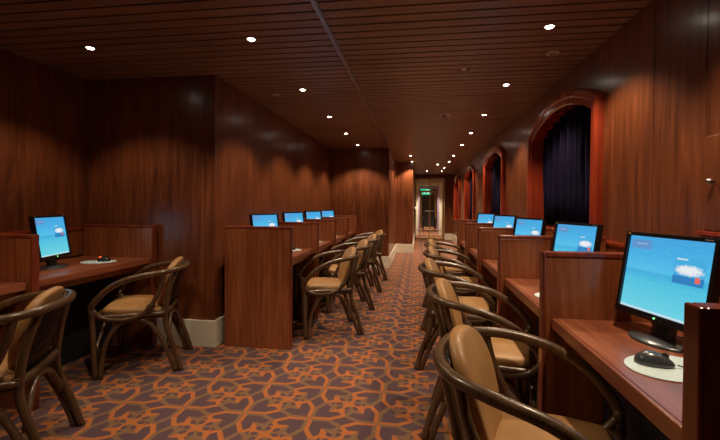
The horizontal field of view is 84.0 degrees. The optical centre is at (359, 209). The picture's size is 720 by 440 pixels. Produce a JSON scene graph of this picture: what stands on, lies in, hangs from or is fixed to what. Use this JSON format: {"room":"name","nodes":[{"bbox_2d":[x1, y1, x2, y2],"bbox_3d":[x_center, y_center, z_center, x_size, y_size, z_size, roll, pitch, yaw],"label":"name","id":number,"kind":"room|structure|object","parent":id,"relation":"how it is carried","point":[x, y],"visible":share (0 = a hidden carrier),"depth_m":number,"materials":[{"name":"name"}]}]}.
{"room":"computer lab","nodes":[
{"label":"computer lab","id":0,"kind":"room"},
{"bbox_2d":[0,48,85,261],"bbox_3d":[-2.817,0.029,1.200,0.080,2.295,4.765,1,1,8],"label":"wall","id":1,"kind":"structure","parent":0,"point":[43,107],"depth_m":3.11,"materials":[{"name":"brown wood"}]},
{"bbox_2d":[0,227,83,257],"bbox_3d":[-2.633,0.286,2.071,0.040,0.240,2.935,1,1,8],"label":"trim","id":2,"kind":"structure","parent":1,"relation":"attached to","point":[76,234],"depth_m":3.41,"materials":[{"name":"brown wood"}]},
{"bbox_2d":[86,75,215,319],"bbox_3d":[-1.826,0.006,3.504,1.220,2.295,0.080,1,1,8],"label":"wall","id":3,"kind":"structure","parent":0,"point":[151,142],"depth_m":3.44,"materials":[{"name":"brown wood"}]},
{"bbox_2d":[156,318,215,347],"bbox_3d":[-1.831,1.041,3.466,1.242,0.225,0.022,1,1,8],"label":"baseboard","id":4,"kind":"structure","parent":3,"relation":"attached to","point":[202,333],"depth_m":3.39,"materials":[{"name":"beige paint"}]},
{"bbox_2d":[0,239,531,439],"bbox_3d":[0.990,1.083,12.198,4.520,0.050,27.800,1,1,8],"label":"floor","id":5,"kind":"structure","parent":0,"point":[339,383],"depth_m":2.65,"materials":[{"name":"carpet"}]},
{"bbox_2d":[0,234,39,410],"bbox_3d":[-2.228,0.652,2.388,0.671,1.025,0.050,1,1,8],"label":"divider","id":6,"kind":"object","parent":5,"relation":"on","point":[19,253],"visible":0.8,"depth_m":2.33,"materials":[{"name":"brown wood"}]},
{"bbox_2d":[39,256,149,290],"bbox_3d":[-2.169,0.456,2.923,0.653,0.095,1.028,1,1,8],"label":"desk","id":7,"kind":"object","parent":6,"relation":"attached to","point":[76,273],"visible":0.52,"depth_m":2.87,"materials":[{"name":"brown wood"}]},
{"bbox_2d":[28,215,71,269],"bbox_3d":[-2.208,0.224,2.832,0.223,0.371,0.360,0,1,-8],"label":"monitor","id":8,"kind":"object","parent":7,"relation":"on","point":[54,241],"visible":0.78,"depth_m":2.82,"materials":[{"name":"black plastic"}]},
{"bbox_2d":[39,256,145,278],"bbox_3d":[-2.176,0.426,2.923,0.639,0.035,1.028,1,1,8],"label":"countertop","id":9,"kind":"structure","parent":7,"relation":"on","point":[74,265],"depth_m":2.99,"materials":[{"name":"brown wood"}]},
{"bbox_2d":[80,260,116,263],"bbox_3d":[-2.046,0.405,3.131,0.250,0.003,0.200,0,1,-9],"label":"mat","id":10,"kind":"object","parent":7,"relation":"on","point":[94,261],"visible":0.86,"depth_m":3.08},
{"bbox_2d":[82,256,110,260],"bbox_3d":[-2.082,0.383,3.152,0.221,0.038,0.063,0,1,-6],"label":"computer mouse","id":11,"kind":"object","parent":10,"relation":"on","point":[104,258],"visible":1,"depth_m":3.14,"materials":[{"name":"black plastic"}]},
{"bbox_2d":[0,286,85,439],"bbox_3d":[-1.716,0.780,1.890,0.596,0.803,0.637,0,1,-18],"label":"rattan armchair","id":12,"kind":"object","parent":5,"relation":"on","point":[26,352],"visible":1,"depth_m":1.83,"materials":[{"name":"wicker"}]},
{"bbox_2d":[0,349,14,381],"bbox_3d":[-1.764,0.730,1.873,0.390,0.073,0.463,0,1,-18],"label":"seat cushion","id":13,"kind":"object","parent":12,"relation":"on","point":[7,369],"depth_m":1.78,"materials":[{"name":"beige leather"}]},
{"bbox_2d":[7,286,63,367],"bbox_3d":[-1.549,0.562,1.939,0.154,0.367,0.351,0,1,-18],"label":"backrest cushion","id":14,"kind":"object","parent":12,"relation":"on","point":[48,323],"depth_m":1.88,"materials":[{"name":"beige leather"}]},
{"bbox_2d":[48,277,111,367],"bbox_3d":[-2.215,0.831,2.934,0.020,0.654,1.028,1,1,8],"label":"board","id":15,"kind":"object","parent":5,"relation":"on","point":[75,345],"visible":0.36,"depth_m":3.13,"materials":[{"name":"black laminate"}]},
{"bbox_2d":[83,224,155,345],"bbox_3d":[-2.077,0.639,3.457,0.661,1.025,0.050,1,1,8],"label":"divider","id":16,"kind":"object","parent":5,"relation":"on","point":[110,240],"visible":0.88,"depth_m":3.42,"materials":[{"name":"brown wood"}]},
{"bbox_2d":[88,257,192,380],"bbox_3d":[-1.622,0.765,3.051,0.596,0.803,0.637,0,1,-14],"label":"rattan armchair","id":17,"kind":"object","parent":5,"relation":"on","point":[127,309],"visible":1,"depth_m":2.88,"materials":[{"name":"wicker"}]},
{"bbox_2d":[103,295,162,314],"bbox_3d":[-1.672,0.715,3.038,0.390,0.073,0.463,0,1,-14],"label":"seat cushion","id":18,"kind":"object","parent":17,"relation":"on","point":[127,304],"depth_m":2.89,"materials":[{"name":"beige leather"}]},
{"bbox_2d":[157,257,183,304],"bbox_3d":[-1.452,0.548,3.089,0.154,0.367,0.351,0,1,-14],"label":"backrest cushion","id":19,"kind":"object","parent":17,"relation":"on","point":[177,277],"depth_m":3.01,"materials":[{"name":"beige leather"}]},
{"bbox_2d":[225,226,292,349],"bbox_3d":[-0.860,0.650,3.387,0.585,1.025,0.050,1,1,8],"label":"divider","id":20,"kind":"object","parent":5,"relation":"on","point":[258,259],"visible":1,"depth_m":3.36,"materials":[{"name":"brown wood"}]},
{"bbox_2d":[223,248,313,264],"bbox_3d":[-0.834,0.454,3.838,0.593,0.095,0.853,1,1,8],"label":"desk","id":21,"kind":"object","parent":20,"relation":"attached to","point":[298,256],"visible":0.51,"depth_m":3.85,"materials":[{"name":"brown wood"}]},
{"bbox_2d":[249,213,278,225],"bbox_3d":[-0.932,0.220,3.881,0.223,0.371,0.360,1,1,31],"label":"monitor","id":22,"kind":"object","parent":21,"relation":"on","point":[270,219],"visible":0.21,"depth_m":3.86,"materials":[{"name":"blue glass"}]},
{"bbox_2d":[292,264,295,320],"bbox_3d":[-0.751,0.830,3.830,0.020,0.654,0.853,1,1,8],"label":"board","id":23,"kind":"object","parent":5,"relation":"on","point":[294,266],"visible":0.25,"depth_m":4.20,"materials":[{"name":"black laminate"}]},
{"bbox_2d":[279,222,318,318],"bbox_3d":[-0.730,0.639,4.282,0.585,1.025,0.050,1,1,8],"label":"divider","id":24,"kind":"object","parent":5,"relation":"on","point":[305,234],"visible":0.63,"depth_m":4.24,"materials":[{"name":"brown wood"}]},
{"bbox_2d":[319,240,332,252],"bbox_3d":[-0.704,0.443,4.733,0.593,0.095,0.853,1,1,8],"label":"desk","id":25,"kind":"object","parent":24,"relation":"attached to","point":[323,245],"visible":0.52,"depth_m":4.80,"materials":[{"name":"brown wood"}]},
{"bbox_2d":[282,212,304,221],"bbox_3d":[-0.802,0.209,4.777,0.223,0.371,0.360,1,1,31],"label":"monitor","id":26,"kind":"object","parent":25,"relation":"on","point":[286,216],"visible":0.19,"depth_m":4.76,"materials":[{"name":"blue glass"}]},
{"bbox_2d":[304,219,335,298],"bbox_3d":[-0.600,0.628,5.178,0.585,1.025,0.050,1,1,8],"label":"divider","id":27,"kind":"object","parent":5,"relation":"on","point":[327,227],"visible":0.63,"depth_m":5.13,"materials":[{"name":"brown wood"}]},
{"bbox_2d":[336,235,344,243],"bbox_3d":[-0.574,0.432,5.629,0.593,0.095,0.853,1,1,8],"label":"desk","id":28,"kind":"object","parent":27,"relation":"attached to","point":[339,238],"visible":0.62,"depth_m":5.74,"materials":[{"name":"brown wood"}]},
{"bbox_2d":[304,211,321,218],"bbox_3d":[-0.672,0.198,5.672,0.223,0.371,0.360,1,1,31],"label":"monitor","id":29,"kind":"object","parent":28,"relation":"on","point":[307,214],"visible":0.25,"depth_m":5.65,"materials":[{"name":"blue glass"}]},
{"bbox_2d":[297,247,363,339],"bbox_3d":[-0.292,0.764,3.893,0.596,0.803,0.637,0,1,-13],"label":"rattan armchair","id":30,"kind":"object","parent":5,"relation":"on","point":[322,287],"visible":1,"depth_m":3.72,"materials":[{"name":"wicker"}]},
{"bbox_2d":[304,277,346,289],"bbox_3d":[-0.342,0.714,3.881,0.390,0.073,0.463,0,1,-13],"label":"seat cushion","id":31,"kind":"object","parent":30,"relation":"on","point":[315,283],"depth_m":3.73,"materials":[{"name":"beige leather"}]},
{"bbox_2d":[338,247,355,282],"bbox_3d":[-0.122,0.547,3.929,0.154,0.367,0.351,0,1,-13],"label":"backrest cushion","id":32,"kind":"object","parent":30,"relation":"on","point":[351,251],"depth_m":3.87,"materials":[{"name":"beige leather"}]},
{"bbox_2d":[322,217,348,249],"bbox_3d":[-0.470,0.617,6.073,0.585,1.025,0.050,1,1,8],"label":"divider","id":33,"kind":"object","parent":5,"relation":"on","point":[341,222],"visible":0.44,"depth_m":6.02,"materials":[{"name":"brown wood"}]},
{"bbox_2d":[348,231,354,238],"bbox_3d":[-0.444,0.421,6.524,0.593,0.095,0.853,1,1,8],"label":"desk","id":34,"kind":"object","parent":33,"relation":"attached to","point":[350,233],"visible":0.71,"depth_m":6.65,"materials":[{"name":"brown wood"}]},
{"bbox_2d":[320,210,334,216],"bbox_3d":[-0.542,0.187,6.568,0.223,0.371,0.360,1,1,31],"label":"monitor","id":35,"kind":"object","parent":34,"relation":"on","point":[325,213],"visible":0.23,"depth_m":6.56,"materials":[{"name":"blue glass"}]},
{"bbox_2d":[335,215,356,246],"bbox_3d":[-0.340,0.606,6.969,0.585,1.025,0.050,1,1,8],"label":"divider","id":36,"kind":"object","parent":5,"relation":"on","point":[352,221],"visible":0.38,"depth_m":6.91,"materials":[{"name":"brown wood"}]},
{"bbox_2d":[319,239,374,313],"bbox_3d":[-0.159,0.753,4.773,0.596,0.803,0.637,0,1,-13],"label":"rattan armchair","id":37,"kind":"object","parent":5,"relation":"on","point":[363,246],"visible":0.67,"depth_m":4.61,"materials":[{"name":"wood"}]},
{"bbox_2d":[325,264,360,272],"bbox_3d":[-0.209,0.703,4.761,0.390,0.073,0.463,0,1,-13],"label":"seat cushion","id":38,"kind":"object","parent":37,"relation":"on","point":[333,267],"depth_m":4.59,"materials":[{"name":"beige leather"}]},
{"bbox_2d":[356,239,367,266],"bbox_3d":[0.011,0.536,4.809,0.154,0.367,0.351,0,1,-13],"label":"backrest cushion","id":39,"kind":"object","parent":37,"relation":"on","point":[364,242],"depth_m":4.68,"materials":[{"name":"beige leather"}]},
{"bbox_2d":[336,234,381,294],"bbox_3d":[-0.022,0.742,5.683,0.596,0.803,0.637,0,1,-13],"label":"rattan armchair","id":40,"kind":"object","parent":5,"relation":"on","point":[373,239],"visible":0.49,"depth_m":5.52,"materials":[{"name":"wicker"}]},
{"bbox_2d":[367,234,376,253],"bbox_3d":[0.148,0.525,5.718,0.154,0.367,0.351,0,1,-13],"label":"backrest cushion","id":41,"kind":"object","parent":40,"relation":"on","point":[373,236],"depth_m":5.59,"materials":[{"name":"beige leather"}]},
{"bbox_2d":[348,230,387,279],"bbox_3d":[0.120,0.731,6.592,0.596,0.803,0.637,0,1,-13],"label":"rattan armchair","id":42,"kind":"object","parent":5,"relation":"on","point":[379,233],"visible":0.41,"depth_m":6.43,"materials":[{"name":"wicker"}]},
{"bbox_2d":[375,230,382,243],"bbox_3d":[0.290,0.514,6.627,0.154,0.367,0.351,0,1,-13],"label":"backrest cushion","id":43,"kind":"object","parent":42,"relation":"on","point":[379,232],"depth_m":6.53,"materials":[{"name":"beige leather"}]},
{"bbox_2d":[422,239,464,306],"bbox_3d":[1.086,0.761,4.909,0.596,0.803,0.637,1,1,16],"label":"rattan armchair","id":44,"kind":"object","parent":5,"relation":"on","point":[452,271],"visible":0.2,"depth_m":4.76,"materials":[{"name":"wood"}]},
{"bbox_2d":[428,239,436,245],"bbox_3d":[0.922,0.542,4.954,0.154,0.367,0.351,1,1,16],"label":"backrest cushion","id":45,"kind":"object","parent":44,"relation":"on","point":[430,241],"depth_m":4.91,"materials":[{"name":"beige leather"}]},
{"bbox_2d":[444,266,464,271],"bbox_3d":[1.136,0.712,4.894,0.390,0.073,0.463,1,1,16],"label":"seat cushion","id":46,"kind":"object","parent":44,"relation":"on","point":[449,269],"depth_m":4.68,"materials":[{"name":"beige leather"}]},
{"bbox_2d":[420,246,476,330],"bbox_3d":[0.931,0.772,4.012,0.596,0.803,0.637,1,1,16],"label":"rattan armchair","id":47,"kind":"object","parent":5,"relation":"on","point":[432,252],"visible":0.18,"depth_m":3.88,"materials":[{"name":"wood"}]},
{"bbox_2d":[428,246,443,272],"bbox_3d":[0.767,0.552,4.058,0.154,0.367,0.351,1,1,16],"label":"backrest cushion","id":48,"kind":"object","parent":47,"relation":"on","point":[431,250],"depth_m":4.05,"materials":[{"name":"beige leather"}]},
{"bbox_2d":[448,276,476,283],"bbox_3d":[0.981,0.723,3.997,0.390,0.073,0.463,1,1,16],"label":"seat cushion","id":49,"kind":"object","parent":47,"relation":"on","point":[472,279],"depth_m":3.99,"materials":[{"name":"beige leather"}]},
{"bbox_2d":[414,258,496,370],"bbox_3d":[0.747,0.783,3.089,0.596,0.803,0.637,1,1,16],"label":"rattan armchair","id":50,"kind":"object","parent":5,"relation":"on","point":[430,269],"visible":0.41,"depth_m":2.94,"materials":[{"name":"wicker"}]},
{"bbox_2d":[424,258,439,283],"bbox_3d":[0.582,0.563,3.135,0.154,0.367,0.351,1,1,16],"label":"backrest cushion","id":51,"kind":"object","parent":50,"relation":"on","point":[429,263],"depth_m":3.05,"materials":[{"name":"beige leather"}]},
{"bbox_2d":[458,296,489,315],"bbox_3d":[0.796,0.734,3.074,0.390,0.073,0.463,1,1,16],"label":"seat cushion","id":52,"kind":"object","parent":50,"relation":"on","point":[479,302],"depth_m":3.03,"materials":[{"name":"beige leather"}]},
{"bbox_2d":[457,220,476,295],"bbox_3d":[1.604,0.644,5.273,0.638,1.025,0.050,1,1,8],"label":"divider","id":53,"kind":"object","parent":5,"relation":"on","point":[460,223],"visible":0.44,"depth_m":5.29,"materials":[{"name":"brown wood"}]},
{"bbox_2d":[465,223,491,296],"bbox_3d":[1.472,0.655,4.367,0.638,1.025,0.050,1,1,8],"label":"divider","id":54,"kind":"object","parent":5,"relation":"on","point":[470,228],"visible":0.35,"depth_m":4.38,"materials":[{"name":"brown wood"}]},
{"bbox_2d":[420,278,538,439],"bbox_3d":[0.665,0.795,2.202,0.596,0.803,0.637,1,1,17],"label":"rattan armchair","id":55,"kind":"object","parent":5,"relation":"on","point":[514,359],"visible":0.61,"depth_m":2.06,"materials":[{"name":"wicker"}]},
{"bbox_2d":[435,278,462,331],"bbox_3d":[0.502,0.575,2.251,0.154,0.367,0.351,1,1,17],"label":"backrest cushion","id":56,"kind":"object","parent":55,"relation":"on","point":[443,288],"depth_m":2.18,"materials":[{"name":"beige leather"}]},
{"bbox_2d":[491,337,530,367],"bbox_3d":[0.715,0.746,2.186,0.390,0.073,0.463,1,1,17],"label":"seat cushion","id":57,"kind":"object","parent":55,"relation":"on","point":[509,353],"depth_m":2.00,"materials":[{"name":"beige leather"}]},
{"bbox_2d":[476,227,553,325],"bbox_3d":[1.341,0.667,3.462,0.638,1.025,0.050,1,1,8],"label":"divider","id":58,"kind":"object","parent":5,"relation":"on","point":[487,237],"visible":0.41,"depth_m":3.47,"materials":[{"name":"brown wood"}]},
{"bbox_2d":[433,324,626,439],"bbox_3d":[0.537,0.806,1.265,0.596,0.803,0.637,1,1,25],"label":"rattan armchair","id":59,"kind":"object","parent":5,"relation":"on","point":[471,376],"visible":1,"depth_m":1.29,"materials":[{"name":"wicker"}]},
{"bbox_2d":[449,324,501,439],"bbox_3d":[0.382,0.586,1.336,0.154,0.367,0.351,1,1,25],"label":"backrest cushion","id":60,"kind":"object","parent":59,"relation":"on","point":[469,355],"depth_m":1.29,"materials":[{"name":"beige leather"}]},
{"bbox_2d":[495,412,611,439],"bbox_3d":[0.584,0.757,1.243,0.390,0.073,0.463,1,1,25],"label":"seat cushion","id":61,"kind":"object","parent":59,"relation":"on","point":[507,427],"depth_m":1.32,"materials":[{"name":"beige leather"}]},
{"bbox_2d":[536,316,538,393],"bbox_3d":[1.071,0.868,2.116,0.020,0.654,0.863,1,1,8],"label":"board","id":62,"kind":"object","parent":5,"relation":"on","point":[537,316],"visible":0.02,"depth_m":2.53,"materials":[{"name":"black laminate"}]},
{"bbox_2d":[497,235,605,395],"bbox_3d":[1.210,0.678,2.556,0.638,1.025,0.050,1,1,8],"label":"divider","id":63,"kind":"object","parent":5,"relation":"on","point":[518,255],"visible":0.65,"depth_m":2.56,"materials":[{"name":"brown wood"}]},
{"bbox_2d":[538,251,650,424],"bbox_3d":[1.078,0.689,1.651,0.638,1.025,0.050,1,1,8],"label":"divider","id":64,"kind":"object","parent":5,"relation":"on","point":[573,284],"visible":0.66,"depth_m":1.66,"materials":[{"name":"brown wood"}]},
{"bbox_2d":[505,278,539,316],"bbox_3d":[1.170,0.494,2.097,0.613,0.095,0.863,1,1,8],"label":"desk","id":65,"kind":"object","parent":64,"relation":"attached to","point":[524,290],"visible":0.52,"depth_m":2.25,"materials":[{"name":"brown wood"}]},
{"bbox_2d":[507,278,539,304],"bbox_3d":[1.177,0.464,2.096,0.599,0.035,0.863,1,1,8],"label":"countertop","id":66,"kind":"structure","parent":65,"relation":"on","point":[529,287],"depth_m":2.31,"materials":[{"name":"brown wood"}]},
{"bbox_2d":[551,222,603,251],"bbox_3d":[1.242,0.259,2.287,0.223,0.371,0.360,0,1,-9],"label":"monitor","id":67,"kind":"object","parent":65,"relation":"on","point":[568,236],"visible":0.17,"depth_m":2.26,"materials":[{"name":"blue glass"}]},
{"bbox_2d":[682,302,719,439],"bbox_3d":[0.953,0.700,0.744,0.625,1.025,0.050,1,1,8],"label":"divider","id":68,"kind":"object","parent":5,"relation":"on","point":[701,346],"visible":1,"depth_m":0.76,"materials":[{"name":"brown wood"}]},
{"bbox_2d":[552,318,683,439],"bbox_3d":[1.038,0.505,1.192,0.613,0.095,0.863,1,1,8],"label":"desk","id":69,"kind":"object","parent":68,"relation":"attached to","point":[604,345],"visible":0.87,"depth_m":1.22,"materials":[{"name":"brown wood"}]},
{"bbox_2d":[624,355,682,382],"bbox_3d":[0.895,0.455,1.154,0.250,0.003,0.200,0,1,-15],"label":"mat","id":70,"kind":"object","parent":69,"relation":"on","point":[675,374],"visible":0.5,"depth_m":1.13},
{"bbox_2d":[634,350,682,368],"bbox_3d":[0.916,0.434,1.145,0.221,0.038,0.063,1,1,28],"label":"computer mouse","id":71,"kind":"object","parent":70,"relation":"on","point":[650,358],"visible":0.87,"depth_m":1.16,"materials":[{"name":"grey plastic"}]},
{"bbox_2d":[615,231,719,353],"bbox_3d":[1.070,0.270,1.380,0.223,0.371,0.360,0,1,-7],"label":"monitor","id":72,"kind":"object","parent":69,"relation":"on","point":[660,273],"visible":0.81,"depth_m":1.36,"materials":[{"name":"black plastic"}]},
{"bbox_3d":[-2.370,0.666,1.287,0.706,1.025,0.050,1,1,8],"label":"divider","id":73,"kind":"object","parent":5,"relation":"on","visible":0},
{"bbox_2d":[0,281,26,301],"bbox_3d":[-2.326,0.469,1.839,0.653,0.095,1.058,1,1,8],"label":"desk","id":74,"kind":"object","parent":73,"relation":"attached to","point":[8,290],"visible":0.78,"depth_m":2.25,"materials":[{"name":"brown wood"}]},
{"bbox_2d":[0,281,23,286],"bbox_3d":[-2.333,0.439,1.840,0.639,0.035,1.058,1,1,8],"label":"countertop","id":75,"kind":"structure","parent":74,"relation":"on","point":[2,283],"depth_m":2.28,"materials":[{"name":"brown wood"}]},
{"bbox_2d":[215,76,329,319],"bbox_3d":[-0.945,-0.016,5.610,0.080,2.295,4.468,1,1,8],"label":"wall","id":76,"kind":"structure","parent":0,"point":[265,164],"depth_m":4.26,"materials":[{"name":"brown wood"}]},
{"bbox_2d":[215,315,224,346],"bbox_3d":[-0.905,1.020,5.597,0.022,0.225,4.463,1,1,8],"label":"baseboard","id":77,"kind":"structure","parent":76,"relation":"attached to","point":[220,322],"depth_m":3.46,"materials":[{"name":"beige paint"}]},
{"bbox_2d":[0,0,651,174],"bbox_3d":[0.085,-1.196,6.427,4.140,0.060,15.973,1,1,8],"label":"ceiling","id":78,"kind":"structure","parent":0,"point":[405,58],"depth_m":2.83,"materials":[{"name":"brown wood"}]},
{"bbox_2d":[84,45,95,49],"bbox_3d":[-1.879,-1.133,2.785,0.072,0.019,0.072,1,1,8],"label":"recessed light","id":79,"kind":"object","parent":78,"relation":"in","point":[85,46],"visible":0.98,"depth_m":2.77,"materials":[{"name":"metal"}]},
{"bbox_2d":[246,36,256,41],"bbox_3d":[-0.711,-1.122,2.616,0.072,0.019,0.072,1,1,8],"label":"recessed light","id":80,"kind":"object","parent":78,"relation":"in","point":[249,38],"visible":0.99,"depth_m":2.61,"materials":[{"name":"metal"}]},
{"bbox_2d":[310,0,389,148],"bbox_3d":[-0.111,-1.116,3.059,0.030,0.012,9.250,1,1,8],"label":"trim","id":81,"kind":"structure","parent":78,"relation":"attached to","point":[314,3],"depth_m":2.85,"materials":[{"name":"metal"}]},
{"bbox_2d":[438,113,450,117],"bbox_3d":[1.002,-1.117,4.742,0.147,0.038,0.147,1,1,8],"label":"smoke detector","id":82,"kind":"object","parent":78,"relation":"attached to","point":[443,115],"visible":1,"depth_m":4.71,"materials":[{"name":"brown plastic"}]},
{"bbox_2d":[543,23,555,29],"bbox_3d":[1.137,-1.104,2.398,0.072,0.019,0.072,1,1,8],"label":"recessed light","id":83,"kind":"object","parent":78,"relation":"in","point":[552,25],"visible":0.99,"depth_m":2.39,"materials":[{"name":"metal"}]},
{"bbox_2d":[546,51,559,55],"bbox_3d":[1.360,-1.100,2.821,0.090,0.012,0.090,1,1,8],"label":"ceiling speaker","id":84,"kind":"object","parent":78,"relation":"attached to","point":[551,53],"visible":1,"depth_m":2.81,"materials":[{"name":"brown plastic"}]},
{"bbox_2d":[330,148,389,256],"bbox_3d":[-0.009,-0.037,7.772,1.150,2.295,0.080,1,1,8],"label":"wall","id":85,"kind":"structure","parent":0,"point":[359,178],"depth_m":7.72,"materials":[{"name":"brown wood"}]},
{"bbox_2d":[369,256,389,267],"bbox_3d":[-0.014,0.998,7.734,1.172,0.225,0.022,1,1,8],"label":"baseboard","id":86,"kind":"structure","parent":85,"relation":"attached to","point":[386,260],"depth_m":7.65,"materials":[{"name":"beige paint"}]},
{"bbox_2d":[389,150,396,254],"bbox_3d":[0.698,-0.047,8.926,0.080,2.295,2.534,1,1,8],"label":"wall","id":87,"kind":"structure","parent":0,"point":[392,162],"depth_m":8.64,"materials":[{"name":"brown wood"}]},
{"bbox_2d":[396,162,414,243],"bbox_3d":[1.422,-0.085,12.172,0.420,2.295,4.100,1,1,8],"label":"wall","id":88,"kind":"structure","parent":0,"point":[405,175],"depth_m":10.14,"materials":[{"name":"brown wood"}]},
{"bbox_2d":[389,233,414,265],"bbox_3d":[1.240,0.965,10.913,0.442,0.225,6.630,1,1,8],"label":"baseboard","id":89,"kind":"structure","parent":88,"relation":"attached to","point":[401,248],"depth_m":10.12,"materials":[{"name":"beige paint"}]},
{"bbox_2d":[415,174,452,238],"bbox_3d":[2.588,-0.102,14.114,1.330,2.295,0.080,1,1,8],"label":"wall","id":90,"kind":"structure","parent":0,"point":[448,211],"depth_m":14.00,"materials":[{"name":"brown wood"}]},
{"bbox_2d":[414,178,444,239],"bbox_3d":[2.446,-0.038,14.114,1.030,2.165,0.104,1,1,8],"label":"door","id":91,"kind":"structure","parent":90,"relation":"in","point":[429,192],"depth_m":14.14,"materials":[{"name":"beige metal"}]},
{"bbox_2d":[444,234,451,239],"bbox_3d":[3.097,0.938,14.002,0.270,0.225,0.022,1,1,8],"label":"baseboard","id":92,"kind":"structure","parent":90,"relation":"attached to","point":[447,236],"depth_m":13.99,"materials":[{"name":"beige paint"}]},
{"bbox_2d":[452,0,719,242],"bbox_3d":[2.138,0.002,6.107,0.080,2.295,15.900,1,1,8],"label":"wall","id":93,"kind":"structure","parent":0,"point":[658,75],"depth_m":2.09,"materials":[{"name":"brown wood"}]},
{"bbox_2d":[452,234,456,244],"bbox_3d":[2.591,0.993,9.655,0.022,0.225,8.728,1,1,8],"label":"baseboard","id":94,"kind":"structure","parent":93,"relation":"attached to","point":[454,238],"depth_m":12.94,"materials":[{"name":"beige paint"}]},
{"bbox_2d":[453,175,460,220],"bbox_3d":[3.063,-0.399,12.258,0.276,1.455,1.770,1,1,8],"label":"window","id":95,"kind":"structure","parent":93,"relation":"in","point":[456,207],"depth_m":12.97,"materials":[{"name":"red wood"}]},
{"bbox_2d":[464,165,474,219],"bbox_3d":[2.636,-0.362,9.319,0.276,1.455,1.770,1,1,8],"label":"window","id":96,"kind":"structure","parent":93,"relation":"in","point":[470,169],"depth_m":10.03,"materials":[{"name":"red wood"}]},
{"bbox_2d":[469,173,472,219],"bbox_3d":[2.671,-0.344,9.314,0.094,1.330,1.500,1,1,8],"label":"curtain","id":97,"kind":"object","parent":96,"relation":"hanging from","point":[471,175],"visible":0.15,"depth_m":9.71,"materials":[{"name":"fabric"}]},
{"bbox_2d":[469,248,476,258],"bbox_3d":[1.433,0.471,3.908,0.613,0.095,0.863,1,1,8],"label":"desk","id":98,"kind":"object","parent":93,"relation":"attached to","point":[473,251],"visible":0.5,"depth_m":4.13,"materials":[{"name":"brown wood"}]},
{"bbox_2d":[492,215,517,227],"bbox_3d":[1.479,0.236,4.078,0.223,0.371,0.360,0,1,-16],"label":"monitor","id":99,"kind":"object","parent":98,"relation":"on","point":[503,221],"visible":0.2,"depth_m":4.07,"materials":[{"name":"blue glass"}]},
{"bbox_2d":[482,259,496,277],"bbox_3d":[1.301,0.482,3.003,0.613,0.095,0.863,1,1,8],"label":"desk","id":100,"kind":"object","parent":93,"relation":"attached to","point":[490,264],"visible":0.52,"depth_m":3.20,"materials":[{"name":"brown wood"}]},
{"bbox_2d":[484,259,496,269],"bbox_3d":[1.308,0.453,3.002,0.599,0.035,0.863,1,1,8],"label":"countertop","id":101,"kind":"structure","parent":100,"relation":"on","point":[493,262],"depth_m":3.27,"materials":[{"name":"brown wood"}]},
{"bbox_2d":[513,217,546,235],"bbox_3d":[1.350,0.248,3.174,0.223,0.371,0.360,0,1,-12],"label":"monitor","id":102,"kind":"object","parent":100,"relation":"on","point":[522,226],"visible":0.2,"depth_m":3.15,"materials":[{"name":"blue glass"}]},
{"bbox_2d":[482,145,505,214],"bbox_3d":[2.210,-0.326,6.380,0.276,1.455,1.770,1,1,8],"label":"window","id":103,"kind":"structure","parent":93,"relation":"in","point":[496,150],"depth_m":6.87,"materials":[{"name":"red wood"}]},
{"bbox_2d":[491,156,500,214],"bbox_3d":[2.243,-0.308,6.375,0.092,1.330,1.502,1,1,8],"label":"curtain","id":104,"kind":"object","parent":103,"relation":"hanging from","point":[496,168],"visible":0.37,"depth_m":6.71,"materials":[{"name":"fabric"}]},
{"bbox_2d":[527,88,603,236],"bbox_3d":[1.784,-0.415,3.440,0.276,1.205,1.770,1,1,8],"label":"window","id":105,"kind":"structure","parent":93,"relation":"in","point":[593,99],"depth_m":3.21,"materials":[{"name":"red wood"}]},
{"bbox_2d":[543,105,590,224],"bbox_3d":[1.818,-0.397,3.433,0.094,1.080,1.503,1,1,8],"label":"curtain","id":106,"kind":"object","parent":105,"relation":"hanging from","point":[566,147],"visible":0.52,"depth_m":3.45,"materials":[{"name":"fabric"}]},
{"bbox_2d":[605,240,719,302],"bbox_3d":[1.546,0.314,2.458,0.040,0.240,5.700,1,1,8],"label":"trim","id":107,"kind":"structure","parent":93,"relation":"attached to","point":[611,246],"depth_m":2.40,"materials":[{"name":"brown wood"}]},
{"bbox_2d":[696,134,719,236],"bbox_3d":[1.405,-0.098,1.482,0.044,0.412,0.460,1,1,8],"label":"hatch","id":108,"kind":"object","parent":93,"relation":"attached to","point":[712,145],"visible":1,"depth_m":1.63,"materials":[{"name":"brown wood"}]},
{"bbox_3d":[1.564,0.460,4.814,0.613,0.095,0.863,1,1,8],"label":"desk","id":109,"kind":"object","parent":93,"relation":"attached to","visible":0},
{"bbox_2d":[476,213,496,222],"bbox_3d":[1.578,0.225,4.975,0.223,0.371,0.360,0,1,-18],"label":"monitor","id":110,"kind":"object","parent":109,"relation":"on","point":[481,217],"visible":0.18,"depth_m":4.99,"materials":[{"name":"blue glass"}]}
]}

